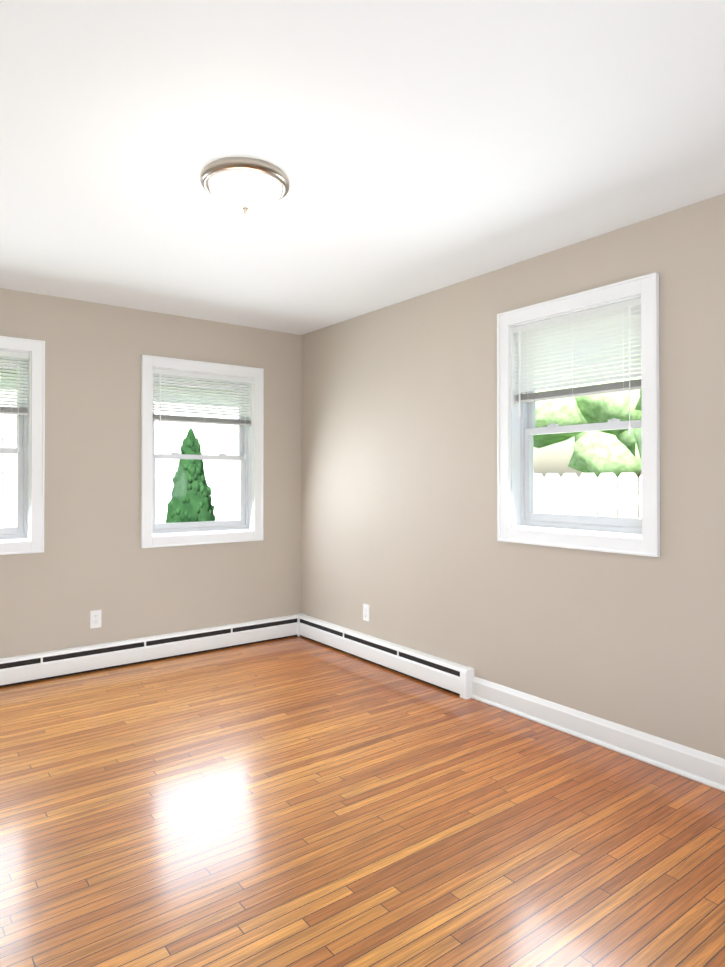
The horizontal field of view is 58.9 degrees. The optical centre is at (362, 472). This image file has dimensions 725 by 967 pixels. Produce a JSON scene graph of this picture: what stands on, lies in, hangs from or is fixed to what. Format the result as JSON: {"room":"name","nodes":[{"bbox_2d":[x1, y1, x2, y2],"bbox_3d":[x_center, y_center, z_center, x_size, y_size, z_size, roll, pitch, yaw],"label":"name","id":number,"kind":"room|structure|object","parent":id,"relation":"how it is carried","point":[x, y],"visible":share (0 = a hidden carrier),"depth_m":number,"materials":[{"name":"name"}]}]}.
{"room":"empty bedroom","nodes":[
{"label":"empty bedroom","id":0,"kind":"room"},
{"bbox_2d":[0,288,300,657],"bbox_3d":[-1.832,0.087,4.243,3.550,2.400,0.150,0,-1,-37],"label":"wall","id":1,"kind":"structure","parent":0,"point":[94,555],"depth_m":4.31,"materials":[{"name":"paint"}]},
{"bbox_2d":[0,336,44,554],"bbox_3d":[-2.409,-0.162,3.798,0.930,1.320,0.186,0,-1,-37],"label":"window","id":2,"kind":"structure","parent":1,"relation":"in","point":[25,535],"depth_m":3.99,"materials":[{"name":"white paint"}]},
{"bbox_2d":[0,351,28,452],"bbox_3d":[-2.380,-0.430,3.761,0.760,0.616,0.044,0,-1,-37],"label":"window blind","id":3,"kind":"object","parent":2,"relation":"attached to","point":[18,410],"visible":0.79,"depth_m":3.94,"materials":[{"name":"white plastic"}]},
{"bbox_2d":[90,610,101,628],"bbox_3d":[-1.745,0.962,4.203,0.070,0.115,0.007,0,-1,-37],"label":"electrical outlet","id":4,"kind":"object","parent":1,"relation":"attached to","point":[95,618],"visible":1,"depth_m":4.20,"materials":[{"name":"white plastic"}]},
{"bbox_2d":[0,615,297,686],"bbox_3d":[-1.739,1.205,4.166,3.182,0.163,0.070,0,-1,-37],"label":"baseboard heater","id":5,"kind":"object","parent":1,"relation":"attached to","point":[14,670],"visible":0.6,"depth_m":4.31,"materials":[{"name":"white metal"}]},
{"bbox_2d":[141,355,263,547],"bbox_3d":[-1.186,-0.139,4.725,0.930,1.320,0.186,0,-1,-37],"label":"window","id":6,"kind":"structure","parent":1,"relation":"in","point":[248,526],"depth_m":4.72,"materials":[{"name":"white paint"}]},
{"bbox_2d":[153,369,251,458],"bbox_3d":[-1.156,-0.407,4.688,0.760,0.616,0.044,0,-1,-37],"label":"window blind","id":7,"kind":"object","parent":6,"relation":"attached to","point":[159,417],"visible":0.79,"depth_m":4.67,"materials":[{"name":"white plastic"}]},
{"bbox_2d":[294,613,305,636],"bbox_3d":[-0.499,1.213,5.104,0.072,0.164,0.072,0,-1,-37],"label":"baseboard heater","id":8,"kind":"object","parent":1,"relation":"attached to","point":[298,618],"visible":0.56,"depth_m":5.06,"materials":[{"name":"white metal"}]},
{"bbox_2d":[0,636,724,966],"bbox_3d":[-0.005,1.326,1.821,3.550,0.120,6.200,0,-1,-37],"label":"floor","id":9,"kind":"structure","parent":0,"point":[297,801],"depth_m":2.28,"materials":[{"name":"brown wood"}]},
{"bbox_2d":[0,0,724,334],"bbox_3d":[-0.005,-1.194,1.843,3.550,0.120,6.200,0,-1,-37],"label":"ceiling","id":10,"kind":"structure","parent":0,"point":[412,148],"depth_m":2.18,"materials":[{"name":"white paint"}]},
{"bbox_2d":[200,157,289,213],"bbox_3d":[-0.446,-1.056,2.449,0.338,0.145,0.338,0,-1,-37],"label":"flush-mount ceiling light","id":11,"kind":"object","parent":10,"relation":"attached to","point":[245,185],"visible":1,"depth_m":2.36,"materials":[{"name":"white glass"}]},
{"bbox_2d":[301,193,724,758],"bbox_3d":[1.395,0.074,2.799,0.150,2.400,6.050,0,-1,-37],"label":"wall","id":12,"kind":"structure","parent":0,"point":[399,468],"depth_m":3.49,"materials":[{"name":"paint"}]},
{"bbox_2d":[363,603,369,621],"bbox_3d":[0.025,0.977,4.469,0.007,0.115,0.070,0,-1,-37],"label":"electrical outlet","id":13,"kind":"object","parent":12,"relation":"attached to","point":[366,612],"visible":1,"depth_m":4.46,"materials":[{"name":"white plastic"}]},
{"bbox_2d":[299,615,473,698],"bbox_3d":[0.067,1.207,4.360,0.070,0.163,1.802,0,-1,-37],"label":"baseboard heater","id":14,"kind":"object","parent":12,"relation":"attached to","point":[450,676],"visible":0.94,"depth_m":4.14,"materials":[{"name":"white metal"}]},
{"bbox_2d":[497,272,659,556],"bbox_3d":[1.081,-0.247,3.203,0.186,1.240,0.900,0,-1,-37],"label":"window","id":15,"kind":"structure","parent":12,"relation":"in","point":[519,520],"depth_m":3.18,"materials":[{"name":"white paint"}]},
{"bbox_2d":[513,297,640,434],"bbox_3d":[1.041,-0.475,3.176,0.044,0.616,0.730,0,-1,-37],"label":"window blind","id":16,"kind":"object","parent":15,"relation":"attached to","point":[583,330],"visible":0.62,"depth_m":3.15,"materials":[{"name":"white plastic"}]},
{"bbox_2d":[471,676,724,791],"bbox_3d":[1.844,1.209,2.049,0.029,0.118,4.028,0,-1,-37],"label":"baseboard","id":17,"kind":"structure","parent":12,"relation":"attached to","point":[690,763],"depth_m":2.97,"materials":[{"name":"white paint"}]},
{"label":"outside","id":18,"kind":"structure","parent":0,"visible":0},
{"bbox_3d":[-1.090,1.941,4.695,55.000,0.200,60.000,0,-1,-37],"label":"lawn","id":19,"kind":"structure","parent":18,"visible":0},
{"bbox_2d":[0,365,239,527],"bbox_3d":[-5.740,-0.529,10.854,11.400,4.850,5.500,0,-1,-37],"label":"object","id":20,"kind":"structure","parent":19,"relation":"on","point":[164,483],"depth_m":9.90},
{"bbox_2d":[166,428,215,522],"bbox_3d":[-1.938,0.683,7.208,0.892,2.360,0.902,0,-1,-37],"label":"tree","id":21,"kind":"object","parent":19,"relation":"on","point":[197,513],"depth_m":7.06,"materials":[{"name":"green plant"}]},
{"bbox_2d":[533,331,641,517],"bbox_3d":[5.603,-0.680,7.300,3.508,5.095,9.238,0,-1,-37],"label":"trees","id":22,"kind":"object","parent":19,"relation":"on","point":[594,465],"depth_m":9.01,"materials":[{"name":"green plant"}]},
{"bbox_2d":[534,473,641,517],"bbox_3d":[4.234,0.898,5.978,0.125,1.910,11.600,0,-1,-37],"label":"picket fence","id":23,"kind":"object","parent":19,"relation":"on","point":[567,481],"depth_m":7.83,"materials":[{"name":"white paint"}]}
]}

